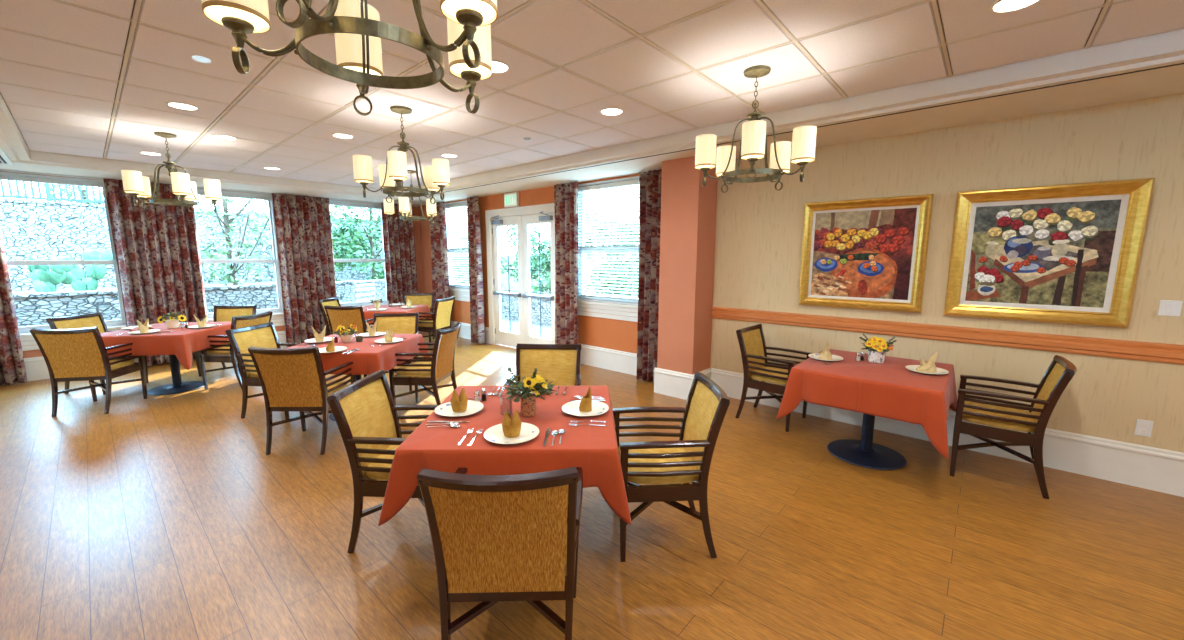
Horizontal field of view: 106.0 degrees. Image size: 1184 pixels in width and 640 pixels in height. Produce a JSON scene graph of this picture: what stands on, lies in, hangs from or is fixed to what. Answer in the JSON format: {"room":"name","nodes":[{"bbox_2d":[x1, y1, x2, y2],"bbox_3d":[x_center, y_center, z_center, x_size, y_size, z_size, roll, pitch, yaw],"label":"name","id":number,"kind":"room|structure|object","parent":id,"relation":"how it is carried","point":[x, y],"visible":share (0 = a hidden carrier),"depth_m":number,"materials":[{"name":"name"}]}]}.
{"room":"restaurant dining room","nodes":[
{"label":"restaurant dining room","id":0,"kind":"room"},
{"bbox_2d":[0,171,422,357],"bbox_3d":[-6.753,-0.635,6.377,0.200,2.660,9.440,7,11,41],"label":"wall","id":1,"kind":"structure","parent":0,"point":[31,353],"depth_m":9.47,"materials":[{"name":"paint"}]},
{"bbox_2d":[0,172,126,350],"bbox_3d":[-7.129,-0.744,5.833,0.170,2.230,1.540,7,11,41],"label":"window","id":2,"kind":"structure","parent":1,"relation":"in","point":[28,339],"depth_m":5.89,"materials":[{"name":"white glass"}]},
{"bbox_2d":[3,325,372,384],"bbox_3d":[-6.676,0.543,6.464,0.027,0.302,9.020,7,11,41],"label":"baseboard","id":3,"kind":"structure","parent":1,"relation":"attached to","point":[36,368],"depth_m":5.83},
{"bbox_2d":[0,169,417,206],"bbox_3d":[-6.677,-1.927,6.096,0.035,0.022,9.000,7,11,41],"label":"trim","id":4,"kind":"structure","parent":1,"relation":"attached to","point":[4,170],"depth_m":6.04,"materials":[{"name":"paint"}]},
{"bbox_2d":[197,188,284,325],"bbox_3d":[-5.840,-0.951,7.275,0.170,2.230,1.470,7,11,41],"label":"window","id":5,"kind":"structure","parent":1,"relation":"in","point":[278,313],"depth_m":7.61,"materials":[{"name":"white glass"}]},
{"bbox_2d":[329,200,386,306],"bbox_3d":[-4.567,-1.155,8.699,0.170,2.230,1.410,7,11,41],"label":"window","id":6,"kind":"structure","parent":1,"relation":"in","point":[331,202],"depth_m":8.71,"materials":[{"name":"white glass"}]},
{"bbox_2d":[419,205,431,292],"bbox_3d":[-3.310,-1.078,9.467,0.820,2.660,0.200,7,11,41],"label":"wall","id":7,"kind":"structure","parent":0,"point":[425,238],"depth_m":9.47,"materials":[{"name":"paint"}]},
{"bbox_2d":[444,174,638,353],"bbox_3d":[-0.928,-0.775,7.382,5.540,2.660,0.200,7,11,41],"label":"wall","id":8,"kind":"structure","parent":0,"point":[621,335],"depth_m":6.80,"materials":[{"name":"orange paint"}]},
{"bbox_2d":[445,200,469,301],"bbox_3d":[-2.589,-1.325,8.700,1.280,1.890,0.170,7,11,41],"label":"window","id":9,"kind":"structure","parent":8,"relation":"attached to","point":[465,295],"depth_m":8.75,"materials":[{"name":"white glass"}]},
{"bbox_2d":[445,203,468,289],"bbox_3d":[-2.601,-1.413,8.673,0.980,1.624,0.058,7,11,41],"label":"blind","id":10,"kind":"object","parent":9,"relation":"attached to","point":[462,204],"visible":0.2,"depth_m":8.66,"materials":[{"name":"white plastic"}]},
{"bbox_2d":[451,321,488,343],"bbox_3d":[-2.799,0.176,9.037,2.390,0.302,0.027,7,11,41],"label":"baseboard","id":11,"kind":"structure","parent":8,"relation":"attached to","point":[465,330],"depth_m":8.73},
{"bbox_2d":[504,192,519,207],"bbox_3d":[-1.335,-1.992,7.396,0.340,0.225,0.060,7,11,41],"label":"exit sign","id":12,"kind":"object","parent":8,"relation":"attached to","point":[510,199],"visible":1,"depth_m":7.35,"materials":[{"name":"white plastic"}]},
{"bbox_2d":[485,203,554,347],"bbox_3d":[-1.152,-0.669,7.523,1.880,2.410,0.230,7,11,41],"label":"door","id":13,"kind":"structure","parent":8,"relation":"attached to","point":[523,216],"depth_m":7.57,"materials":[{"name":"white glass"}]},
{"bbox_2d":[578,343,636,375],"bbox_3d":[0.284,0.569,6.338,2.043,0.302,0.027,7,11,41],"label":"baseboard","id":14,"kind":"structure","parent":8,"relation":"attached to","point":[609,359],"depth_m":6.36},
{"bbox_2d":[578,176,638,321],"bbox_3d":[0.235,-0.965,6.228,1.420,1.890,0.170,7,11,41],"label":"window","id":15,"kind":"structure","parent":8,"relation":"attached to","point":[590,305],"depth_m":6.29,"materials":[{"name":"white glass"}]},
{"bbox_2d":[578,180,639,304],"bbox_3d":[0.222,-1.053,6.200,1.120,1.624,0.058,7,11,41],"label":"blind","id":16,"kind":"object","parent":15,"relation":"attached to","point":[632,182],"visible":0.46,"depth_m":6.16,"materials":[{"name":"white plastic"}]},
{"bbox_2d":[7,0,1108,155],"bbox_3d":[-0.653,-1.681,2.799,12.170,0.154,4.818,7,11,41],"label":"ceiling","id":17,"kind":"structure","parent":0,"point":[134,0],"depth_m":2.49,"materials":[{"name":"paint"}]},
{"bbox_2d":[0,0,1129,188],"bbox_3d":[-0.616,-1.594,2.778,11.670,0.012,4.218,7,11,41],"label":"grid","id":18,"kind":"object","parent":17,"relation":"attached to","point":[134,20],"visible":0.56,"depth_m":2.84,"materials":[{"name":"white metal"}]},
{"bbox_2d":[0,331,1183,639],"bbox_3d":[-1.962,1.352,2.379,13.000,0.120,9.440,7,11,41],"label":"floor","id":19,"kind":"structure","parent":0,"point":[156,517],"depth_m":2.57,"materials":[{"name":"laminate"}]},
{"bbox_2d":[29,327,146,416],"bbox_3d":[-5.267,0.495,4.705,0.570,0.913,0.591,-2,8,-11],"label":"dining chair","id":20,"kind":"object","parent":19,"relation":"on","point":[79,354],"visible":0.95,"depth_m":4.52,"materials":[{"name":"yellow fabric"}]},
{"bbox_2d":[46,312,148,394],"bbox_3d":[-5.971,0.393,5.410,0.591,0.913,0.570,0,8,2],"label":"dining chair","id":21,"kind":"object","parent":19,"relation":"on","point":[94,319],"visible":0.2,"depth_m":5.40,"materials":[{"name":"yellow fabric"}]},
{"bbox_2d":[147,355,207,394],"bbox_3d":[-5.093,0.472,5.430,0.970,0.742,1.010,-1,8,-7],"label":"dining table","id":22,"kind":"object","parent":19,"relation":"on","point":[177,386],"visible":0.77,"depth_m":5.42,"materials":[{"name":"black metal"}]},
{"bbox_2d":[100,322,230,369],"bbox_3d":[-5.095,0.290,5.408,1.146,0.385,1.185,-1,8,-7],"label":"tablecloth","id":23,"kind":"object","parent":22,"relation":"on","point":[180,342],"visible":0.55,"depth_m":4.93,"materials":[{"name":"red fabric"}]},
{"bbox_2d":[128,329,160,333],"bbox_3d":[-5.047,0.139,5.026,0.268,0.021,0.268,-1,8,-7],"label":"dinner plate","id":24,"kind":"object","parent":23,"relation":"on","point":[153,330],"visible":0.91,"depth_m":5.02,"materials":[{"name":"ceramic"}]},
{"bbox_2d":[137,319,148,332],"bbox_3d":[-5.047,0.066,5.016,0.061,0.157,0.127,0,8,1],"label":"napkin","id":25,"kind":"object","parent":24,"relation":"on","point":[144,328],"visible":0.98,"depth_m":5.00,"materials":[{"name":"fabric"}]},
{"bbox_2d":[157,312,186,328],"bbox_3d":[-5.078,-0.003,5.390,0.240,0.196,0.185,2,8,14],"label":"flower arrangement","id":26,"kind":"object","parent":23,"relation":"on","point":[173,322],"visible":1,"depth_m":5.36,"materials":[{"name":"plant"}]},
{"bbox_2d":[194,305,256,376],"bbox_3d":[-5.102,0.271,6.260,0.570,0.913,0.591,-1,8,-10],"label":"dining chair","id":27,"kind":"object","parent":19,"relation":"on","point":[221,313],"visible":0.18,"depth_m":6.40,"materials":[{"name":"yellow fabric"}]},
{"bbox_2d":[198,311,272,388],"bbox_3d":[-4.413,0.369,5.582,0.591,0.913,0.570,1,8,7],"label":"dining chair","id":28,"kind":"object","parent":19,"relation":"on","point":[224,353],"visible":0.35,"depth_m":5.36,"materials":[{"name":"brown wood"}]},
{"bbox_2d":[225,322,301,419],"bbox_3d":[-3.260,0.511,4.609,0.591,0.913,0.570,1,8,5],"label":"dining chair","id":29,"kind":"object","parent":19,"relation":"on","point":[264,335],"visible":0.43,"depth_m":4.45,"materials":[{"name":"yellow fabric"}]},
{"bbox_2d":[248,346,355,454],"bbox_3d":[-2.439,0.626,3.820,0.570,0.913,0.591,0,8,-1],"label":"dining chair","id":30,"kind":"object","parent":19,"relation":"on","point":[291,379],"visible":0.96,"depth_m":3.62,"materials":[{"name":"yellow fabric"}]},
{"bbox_2d":[317,297,369,335],"bbox_3d":[-4.150,0.096,7.475,0.591,0.913,0.570,0,8,-1],"label":"dining chair","id":31,"kind":"object","parent":19,"relation":"on","point":[333,301],"visible":0.24,"depth_m":7.24,"materials":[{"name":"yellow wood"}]},
{"bbox_2d":[329,375,361,420],"bbox_3d":[-2.417,0.597,4.586,0.950,0.742,0.970,0,8,1],"label":"dining table","id":32,"kind":"object","parent":19,"relation":"on","point":[358,377],"visible":0.16,"depth_m":4.54,"materials":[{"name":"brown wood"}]},
{"bbox_2d":[288,333,430,374],"bbox_3d":[-2.420,0.377,4.561,1.131,0.309,1.151,0,8,1],"label":"tablecloth","id":33,"kind":"object","parent":32,"relation":"on","point":[368,359],"visible":0.55,"depth_m":4.21,"materials":[{"name":"red fabric"}]},
{"bbox_2d":[332,324,357,341],"bbox_3d":[-2.492,0.132,4.533,0.228,0.181,0.235,7,11,41],"label":"flower arrangement","id":34,"kind":"object","parent":33,"relation":"on","point":[345,337],"visible":1,"depth_m":4.50,"materials":[{"name":"plant"}]},
{"bbox_2d":[324,305,372,334],"bbox_3d":[-3.573,0.208,6.703,0.570,0.913,0.591,0,8,-1],"label":"dining chair","id":35,"kind":"object","parent":19,"relation":"on","point":[345,316],"visible":0.51,"depth_m":6.44,"materials":[{"name":"yellow fabric"}]},
{"bbox_2d":[326,370,438,553],"bbox_3d":[-1.097,0.803,2.607,0.591,0.913,0.570,0,8,1],"label":"dining chair","id":36,"kind":"object","parent":19,"relation":"on","point":[364,411],"visible":0.56,"depth_m":2.44,"materials":[{"name":"brown wood"}]},
{"bbox_2d":[364,312,418,391],"bbox_3d":[-2.419,0.394,5.426,0.570,0.913,0.591,-1,8,-9],"label":"dining chair","id":37,"kind":"object","parent":19,"relation":"on","point":[399,323],"visible":0.23,"depth_m":5.59,"materials":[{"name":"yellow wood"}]},
{"bbox_2d":[404,293,433,338],"bbox_3d":[-3.274,-0.035,8.390,0.570,0.913,0.591,-2,8,-11],"label":"dining chair","id":38,"kind":"object","parent":19,"relation":"on","point":[415,298],"visible":0.27,"depth_m":8.55,"materials":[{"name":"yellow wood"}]},
{"bbox_2d":[389,322,460,404],"bbox_3d":[-1.693,0.508,4.641,0.591,0.913,0.570,1,8,4],"label":"dining chair","id":39,"kind":"object","parent":19,"relation":"on","point":[440,366],"visible":0.88,"depth_m":4.42,"materials":[{"name":"yellow fabric"}]},
{"bbox_2d":[418,296,454,345],"bbox_3d":[-2.734,0.058,7.749,0.591,0.913,0.570,2,8,13],"label":"dining chair","id":40,"kind":"object","parent":19,"relation":"on","point":[441,319],"visible":0.73,"depth_m":7.55,"materials":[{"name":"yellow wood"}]},
{"bbox_2d":[417,466,582,639],"bbox_3d":[-0.321,0.919,1.804,0.570,0.913,0.591,0,8,-1],"label":"dining chair","id":41,"kind":"object","parent":19,"relation":"on","point":[495,538],"visible":0.99,"depth_m":1.58,"materials":[{"name":"brown wood"}]},
{"bbox_2d":[503,343,580,385],"bbox_3d":[-0.365,0.678,3.475,0.570,0.913,0.591,0,8,2],"label":"dining chair","id":42,"kind":"object","parent":19,"relation":"on","point":[558,363],"visible":0.35,"depth_m":3.63,"materials":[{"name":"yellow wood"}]},
{"bbox_2d":[612,372,729,561],"bbox_3d":[0.430,0.809,2.571,0.591,0.913,0.570,0,8,-1],"label":"dining chair","id":43,"kind":"object","parent":19,"relation":"on","point":[685,460],"visible":0.94,"depth_m":2.36,"materials":[{"name":"brown wood"}]},
{"bbox_2d":[735,324,812,431],"bbox_3d":[1.780,0.540,4.443,0.591,0.913,0.570,8,11,42],"label":"dining chair","id":44,"kind":"object","parent":19,"relation":"on","point":[757,370],"visible":0.9,"depth_m":4.38,"materials":[{"name":"yellow fabric"}]},
{"bbox_2d":[827,413,906,469],"bbox_3d":[2.255,0.741,3.621,0.920,0.742,0.970,7,11,41],"label":"dining table","id":45,"kind":"object","parent":19,"relation":"on","point":[865,453],"visible":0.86,"depth_m":3.61,"materials":[{"name":"black metal"}]},
{"bbox_2d":[776,349,956,458],"bbox_3d":[2.257,0.576,3.601,1.096,0.419,1.145,7,11,41],"label":"tablecloth","id":46,"kind":"object","parent":45,"relation":"on","point":[886,389],"visible":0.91,"depth_m":3.23,"materials":[{"name":"red fabric"}]},
{"bbox_2d":[808,353,842,360],"bbox_3d":[1.990,0.323,3.799,0.268,0.021,0.268,7,11,41],"label":"dinner plate","id":47,"kind":"object","parent":46,"relation":"on","point":[814,355],"visible":0.7,"depth_m":3.81,"materials":[{"name":"ceramic"}]},
{"bbox_2d":[819,342,831,359],"bbox_3d":[1.989,0.252,3.791,0.102,0.153,0.132,3,9,21],"label":"napkin","id":48,"kind":"object","parent":47,"relation":"on","point":[825,354],"visible":0.98,"depth_m":3.75,"materials":[{"name":"fabric"}]},
{"bbox_2d":[859,334,896,362],"bbox_3d":[2.372,0.235,3.692,0.213,0.226,0.239,-4,9,-26],"label":"flower arrangement","id":49,"kind":"object","parent":46,"relation":"on","point":[877,355],"visible":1,"depth_m":3.65,"materials":[{"name":"yellow plant"}]},
{"bbox_2d":[905,365,948,374],"bbox_3d":[2.539,0.384,3.383,0.268,0.021,0.268,7,11,41],"label":"dinner plate","id":50,"kind":"object","parent":46,"relation":"on","point":[910,367],"visible":0.69,"depth_m":3.38,"materials":[{"name":"ceramic"}]},
{"bbox_2d":[916,352,937,372],"bbox_3d":[2.537,0.313,3.372,0.132,0.153,0.102,2,8,11],"label":"napkin","id":51,"kind":"object","parent":50,"relation":"on","point":[929,366],"visible":0.99,"depth_m":3.35,"materials":[{"name":"fabric"}]},
{"bbox_2d":[950,355,1076,498],"bbox_3d":[3.041,0.713,3.260,0.591,0.913,0.570,7,11,40],"label":"dining chair","id":52,"kind":"object","parent":19,"relation":"on","point":[1010,415],"visible":1,"depth_m":3.14,"materials":[{"name":"brown wood"}]},
{"bbox_3d":[-0.394,0.889,2.577,0.980,0.742,0.980,0,8,0],"label":"dining table","id":53,"kind":"object","parent":19,"relation":"on","visible":0},
{"bbox_2d":[378,386,630,525],"bbox_3d":[-0.395,0.680,2.551,1.156,0.331,1.155,0,8,-1],"label":"tablecloth","id":54,"kind":"object","parent":53,"relation":"on","point":[592,448],"visible":0.78,"depth_m":2.04,"materials":[{"name":"red fabric"}]},
{"bbox_2d":[434,400,483,416],"bbox_3d":[-0.748,0.505,2.519,0.268,0.021,0.268,0,8,-1],"label":"dinner plate","id":55,"kind":"object","parent":54,"relation":"on","point":[445,409],"visible":0.74,"depth_m":2.52,"materials":[{"name":"ceramic"}]},
{"bbox_2d":[450,388,467,411],"bbox_3d":[-0.748,0.447,2.510,0.097,0.128,0.079,-3,9,-23],"label":"napkin","id":56,"kind":"object","parent":55,"relation":"on","point":[458,403],"visible":1,"depth_m":2.49,"materials":[{"name":"fabric"}]},
{"bbox_2d":[484,422,538,443],"bbox_3d":[-0.390,0.556,2.171,0.268,0.021,0.268,0,8,-1],"label":"dinner plate","id":57,"kind":"object","parent":54,"relation":"on","point":[494,434],"visible":0.63,"depth_m":2.17,"materials":[{"name":"ceramic"}]},
{"bbox_2d":[502,410,521,437],"bbox_3d":[-0.390,0.498,2.161,0.085,0.128,0.085,-6,10,-38],"label":"napkin","id":58,"kind":"object","parent":57,"relation":"on","point":[511,428],"visible":1,"depth_m":2.14,"materials":[{"name":"fabric"}]},
{"bbox_2d":[504,367,554,416],"bbox_3d":[-0.352,0.391,2.458,0.289,0.266,0.275,7,11,41],"label":"flower vase","id":59,"kind":"object","parent":54,"relation":"on","point":[534,384],"visible":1,"depth_m":2.42,"materials":[{"name":"yellow plant"}]},
{"bbox_2d":[562,400,608,415],"bbox_3d":[-0.038,0.505,2.525,0.268,0.021,0.268,0,8,-1],"label":"dinner plate","id":60,"kind":"object","parent":54,"relation":"on","point":[572,408],"visible":0.7,"depth_m":2.54,"materials":[{"name":"ceramic"}]},
{"bbox_2d":[579,387,591,411],"bbox_3d":[-0.038,0.443,2.514,0.074,0.137,0.068,0,8,-1],"label":"napkin","id":61,"kind":"object","parent":60,"relation":"on","point":[586,401],"visible":1,"depth_m":2.50,"materials":[{"name":"gold fabric"}]},
{"bbox_3d":[-3.432,0.169,7.543,0.970,0.742,0.970,0,8,-1],"label":"dining table","id":62,"kind":"object","parent":19,"relation":"on","visible":0},
{"bbox_2d":[363,305,431,324],"bbox_3d":[-3.431,-0.036,7.512,1.142,0.338,1.141,0,8,-1],"label":"tablecloth","id":63,"kind":"object","parent":62,"relation":"on","point":[368,314],"visible":0.4,"depth_m":7.40,"materials":[{"name":"red fabric"}]},
{"bbox_2d":[0,0,1183,188],"bbox_3d":[-0.610,-1.591,2.773,11.629,0.012,4.193,7,11,41],"label":"ceiling tiles","id":64,"kind":"structure","parent":0,"point":[559,32],"depth_m":2.80,"materials":[{"name":"white tile"}]},
{"bbox_2d":[121,132,221,211],"bbox_3d":[-4.144,-1.465,4.423,0.690,0.718,0.719,-6,10,-36],"label":"chandelier","id":65,"kind":"object","parent":64,"relation":"hanging from","point":[135,184],"visible":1,"depth_m":4.33,"materials":[{"name":"beige glass"}]},
{"bbox_2d":[166,102,198,109],"bbox_3d":[-3.245,-1.695,3.534,0.200,0.006,0.200,7,11,41],"label":"recessed light","id":66,"kind":"object","parent":64,"relation":"attached to","point":[179,105],"visible":1,"depth_m":3.53,"materials":[{"name":"white"}]},
{"bbox_2d":[201,0,497,115],"bbox_3d":[-0.597,-0.992,1.174,0.719,0.718,0.690,-5,10,-32],"label":"chandelier","id":67,"kind":"object","parent":64,"relation":"hanging from","point":[358,29],"visible":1,"depth_m":1.13,"materials":[{"name":"beige glass"}]},
{"bbox_2d":[353,106,449,203],"bbox_3d":[-1.513,-1.351,3.651,0.690,0.718,0.719,1,8,5],"label":"chandelier","id":68,"kind":"object","parent":64,"relation":"hanging from","point":[436,176],"visible":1,"depth_m":3.59,"materials":[{"name":"white glass"}]},
{"bbox_2d":[383,170,436,224],"bbox_3d":[-2.570,-1.733,6.290,0.690,0.718,0.719,-3,9,-19],"label":"chandelier","id":69,"kind":"object","parent":64,"relation":"hanging from","point":[404,202],"visible":0.9,"depth_m":6.18,"materials":[{"name":"beige glass"}]},
{"bbox_2d":[492,59,509,72],"bbox_3d":[-0.614,-1.584,2.789,0.200,0.006,0.200,7,11,41],"label":"recessed light","id":70,"kind":"object","parent":64,"relation":"attached to","point":[498,66],"visible":0.63,"depth_m":2.79,"materials":[{"name":"white"}]},
{"bbox_2d":[600,107,623,115],"bbox_3d":[0.162,-1.709,3.657,0.200,0.006,0.200,7,11,41],"label":"recessed light","id":71,"kind":"object","parent":64,"relation":"attached to","point":[610,111],"visible":1,"depth_m":3.65,"materials":[{"name":"white"}]},
{"bbox_2d":[695,65,816,192],"bbox_3d":[1.078,-1.237,2.882,0.690,0.718,0.719,6,10,37],"label":"chandelier","id":72,"kind":"object","parent":64,"relation":"hanging from","point":[753,144],"visible":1,"depth_m":2.85,"materials":[{"name":"white glass"}]},
{"bbox_2d":[989,0,1040,12],"bbox_3d":[1.974,-1.478,2.070,0.200,0.006,0.200,7,11,41],"label":"recessed light","id":73,"kind":"object","parent":64,"relation":"attached to","point":[999,6],"visible":1,"depth_m":2.10,"materials":[{"name":"white"}]},
{"bbox_2d":[0,28,1183,205],"bbox_3d":[-1.959,-1.482,1.970,13.000,0.294,9.440,7,11,41],"label":"crown molding","id":74,"kind":"structure","parent":0,"point":[1164,48],"depth_m":3.49,"materials":[{"name":"paint"}]},
{"bbox_2d":[0,147,13,164],"bbox_3d":[-6.430,-1.704,4.532,1.240,0.025,0.600,7,11,41],"label":"ceiling vent","id":75,"kind":"object","parent":74,"relation":"in","point":[4,159],"visible":1,"depth_m":4.86,"materials":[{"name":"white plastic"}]},
{"bbox_2d":[0,229,27,384],"bbox_3d":[-7.402,-0.479,5.270,0.190,2.626,0.634,7,11,41],"label":"curtain","id":76,"kind":"object","parent":74,"relation":"hanging from","point":[12,365],"visible":1,"depth_m":5.53,"materials":[{"name":"fabric"}]},
{"bbox_2d":[103,178,207,366],"bbox_3d":[-6.289,-0.659,6.527,0.200,2.626,0.903,8,11,42],"label":"curtain","id":77,"kind":"object","parent":74,"relation":"hanging from","point":[157,252],"visible":0.76,"depth_m":6.45,"materials":[{"name":"fabric"}]},
{"bbox_2d":[272,193,336,347],"bbox_3d":[-5.032,-0.858,7.911,0.197,2.626,0.873,8,11,43],"label":"curtain","id":78,"kind":"object","parent":74,"relation":"hanging from","point":[302,223],"visible":0.84,"depth_m":7.85,"materials":[{"name":"fabric"}]},
{"bbox_2d":[381,203,417,304],"bbox_3d":[-3.922,-1.037,9.160,0.178,2.625,0.652,7,11,41],"label":"curtain","id":79,"kind":"object","parent":74,"relation":"hanging from","point":[398,235],"visible":0.66,"depth_m":9.09,"materials":[{"name":"fabric"}]},
{"bbox_2d":[430,201,449,314],"bbox_3d":[-3.027,-0.997,8.888,0.541,2.626,0.200,7,11,41],"label":"curtain","id":80,"kind":"object","parent":74,"relation":"hanging from","point":[438,235],"visible":0.66,"depth_m":8.78,"materials":[{"name":"fabric"}]},
{"bbox_2d":[467,196,484,343],"bbox_3d":[-2.125,-0.883,8.106,0.358,2.625,0.175,7,11,41],"label":"curtain","id":81,"kind":"object","parent":74,"relation":"hanging from","point":[473,214],"visible":1,"depth_m":8.04,"materials":[{"name":"fabric"}]},
{"bbox_2d":[554,181,578,343],"bbox_3d":[-0.378,-0.660,6.575,0.491,2.625,0.151,7,11,41],"label":"curtain","id":82,"kind":"object","parent":74,"relation":"hanging from","point":[565,195],"visible":0.84,"depth_m":6.52,"materials":[{"name":"fabric"}]},
{"bbox_2d":[636,169,661,382],"bbox_3d":[0.713,-0.520,5.617,0.352,2.625,0.162,7,11,41],"label":"curtain","id":83,"kind":"object","parent":74,"relation":"hanging from","point":[649,181],"visible":0.95,"depth_m":5.58,"materials":[{"name":"fabric"}]},
{"bbox_2d":[657,156,717,374],"bbox_3d":[1.110,-0.454,5.175,0.470,2.660,0.480,7,11,41],"label":"pillar","id":84,"kind":"structure","parent":0,"point":[688,208],"depth_m":4.97,"materials":[{"name":"paint"}]},
{"bbox_2d":[654,367,693,399],"bbox_3d":[0.941,0.740,5.155,0.524,0.302,0.027,7,11,41],"label":"baseboard","id":85,"kind":"structure","parent":84,"relation":"attached to","point":[666,382],"depth_m":5.15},
{"bbox_2d":[710,93,1183,452],"bbox_3d":[3.470,-0.210,3.505,6.240,2.660,0.240,7,11,41],"label":"wall","id":86,"kind":"structure","parent":0,"point":[759,232],"depth_m":3.54,"materials":[{"name":"paint"}]},
{"bbox_2d":[798,194,933,312],"bbox_3d":[2.474,-0.605,4.126,1.010,1.003,0.067,7,11,41],"label":"framed painting","id":87,"kind":"object","parent":86,"relation":"attached to","point":[870,253],"visible":1,"depth_m":4.09,"materials":[{"name":"gold metal"}]},
{"bbox_2d":[710,368,1183,496],"bbox_3d":[3.563,0.995,3.414,5.750,0.302,0.027,7,11,41],"label":"baseboard","id":88,"kind":"structure","parent":86,"relation":"attached to","point":[1146,467],"depth_m":3.35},
{"bbox_2d":[711,307,1183,364],"bbox_3d":[3.555,0.184,3.302,5.770,0.129,0.032,7,11,41],"label":"trim","id":89,"kind":"structure","parent":86,"relation":"attached to","point":[1125,349],"depth_m":3.63,"materials":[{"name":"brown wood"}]},
{"bbox_2d":[944,178,1154,327],"bbox_3d":[3.349,-0.493,3.360,1.013,1.006,0.067,7,11,41],"label":"framed painting","id":90,"kind":"object","parent":86,"relation":"attached to","point":[1063,253],"visible":1,"depth_m":3.32,"materials":[{"name":"gold metal"}]},
{"bbox_2d":[1134,419,1152,436],"bbox_3d":[3.866,0.757,3.123,0.074,0.116,0.008,7,11,41],"label":"wall outlet","id":91,"kind":"object","parent":86,"relation":"attached to","point":[1143,427],"visible":1,"depth_m":3.12,"materials":[{"name":"white plastic"}]},
{"bbox_2d":[1158,300,1182,315],"bbox_3d":[3.878,-0.079,2.989,0.094,0.104,0.012,7,11,41],"label":"light switch","id":92,"kind":"object","parent":86,"relation":"attached to","point":[1166,307],"visible":1,"depth_m":2.99,"materials":[{"name":"white plastic"}]},
{"label":"outside","id":93,"kind":"structure","parent":0,"visible":0},
{"bbox_2d":[502,269,636,338],"bbox_3d":[-9.579,0.115,11.951,90.000,0.175,85.000,7,11,41],"label":"ground","id":94,"kind":"structure","parent":93,"point":[535,329],"depth_m":10.92,"materials":[{"name":"concrete"}]},
{"bbox_2d":[12,279,352,293],"bbox_3d":[-10.563,-0.069,9.162,3.350,0.985,11.600,7,11,41],"label":"planting bed","id":95,"kind":"object","parent":94,"relation":"on","point":[228,284],"visible":0.11,"depth_m":10.25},
{"bbox_2d":[27,255,73,291],"bbox_3d":[-10.415,-0.841,8.522,0.583,0.803,0.470,0,8,-3],"label":"bush","id":96,"kind":"object","parent":95,"relation":"on","point":[45,280],"visible":0.86,"depth_m":8.49,"materials":[{"name":"green plant"}]},
{"bbox_2d":[61,249,112,290],"bbox_3d":[-10.542,-1.001,9.190,0.492,0.935,0.924,3,9,18],"label":"bush","id":97,"kind":"object","parent":95,"relation":"on","point":[76,277],"visible":0.72,"depth_m":9.25,"materials":[{"name":"green plant"}]},
{"bbox_2d":[194,195,271,285],"bbox_3d":[-8.601,-2.205,10.429,2.387,2.953,2.539,7,11,41],"label":"tree","id":98,"kind":"object","parent":95,"relation":"on","point":[232,270],"visible":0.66,"depth_m":10.50,"materials":[{"name":"green plant"}]},
{"bbox_2d":[0,198,383,290],"bbox_3d":[-11.871,-1.230,10.434,0.560,2.917,14.000,7,11,41],"label":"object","id":99,"kind":"structure","parent":94,"relation":"on","point":[42,230],"depth_m":10.11,"materials":[{"name":"stone"}]},
{"bbox_2d":[0,180,103,203],"bbox_3d":[-13.525,-2.901,8.301,0.070,1.000,9.000,7,11,41],"label":"fence","id":100,"kind":"object","parent":99,"relation":"on","point":[47,187],"visible":0.16,"depth_m":9.91,"materials":[{"name":"paint"}]},
{"bbox_2d":[13,279,385,326],"bbox_3d":[-9.177,0.043,7.939,0.410,1.116,11.600,7,11,41],"label":"wall","id":101,"kind":"structure","parent":94,"relation":"on","point":[32,309],"depth_m":8.11,"materials":[{"name":"stone"}]},
{"bbox_2d":[330,206,384,280],"bbox_3d":[-6.293,-2.209,12.933,3.291,4.230,3.577,6,10,37],"label":"tree","id":102,"kind":"object","parent":94,"relation":"on","point":[359,238],"visible":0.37,"depth_m":12.45,"materials":[{"name":"green plant"}]},
{"bbox_2d":[340,280,375,302],"bbox_3d":[-5.410,-0.331,10.337,0.625,1.185,0.609,3,9,21],"label":"patio chair","id":103,"kind":"object","parent":94,"relation":"on","point":[373,283],"visible":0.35,"depth_m":10.18,"materials":[{"name":"grey metal"}]},
{"bbox_2d":[451,226,510,288],"bbox_3d":[-4.361,-2.023,16.352,3.248,2.909,2.724,7,11,41],"label":"bush","id":104,"kind":"object","parent":94,"relation":"on","point":[504,259],"visible":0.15,"depth_m":16.15,"materials":[{"name":"green plant"}]},
{"bbox_2d":[452,256,549,291],"bbox_3d":[-13.447,-1.510,16.524,9.900,1.725,25.000,7,11,41],"label":"terrace","id":105,"kind":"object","parent":94,"relation":"on","point":[504,277],"depth_m":20.11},
{"bbox_2d":[11,181,104,204],"bbox_3d":[-13.848,-2.992,12.258,2.318,2.502,3.142,-4,9,-28],"label":"bush","id":106,"kind":"object","parent":105,"relation":"on","point":[84,196],"visible":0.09,"depth_m":11.81,"materials":[{"name":"green plant"}]},
{"bbox_2d":[501,291,550,326],"bbox_3d":[-1.485,-0.297,11.604,10.500,0.756,0.360,7,11,41],"label":"wall","id":107,"kind":"structure","parent":94,"relation":"on","point":[514,301],"depth_m":11.46,"materials":[{"name":"stone"}]},
{"bbox_2d":[505,224,584,294],"bbox_3d":[-1.389,-1.893,15.044,2.668,3.009,2.971,7,11,41],"label":"bush","id":108,"kind":"object","parent":94,"relation":"on","point":[545,258],"visible":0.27,"depth_m":14.61,"materials":[{"name":"green plant"}]},
{"bbox_2d":[545,204,639,297],"bbox_3d":[0.678,-1.629,12.153,3.431,3.341,3.139,-5,10,-31],"label":"bush","id":109,"kind":"object","parent":94,"relation":"on","point":[587,204],"visible":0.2,"depth_m":11.67,"materials":[{"name":"green plant"}]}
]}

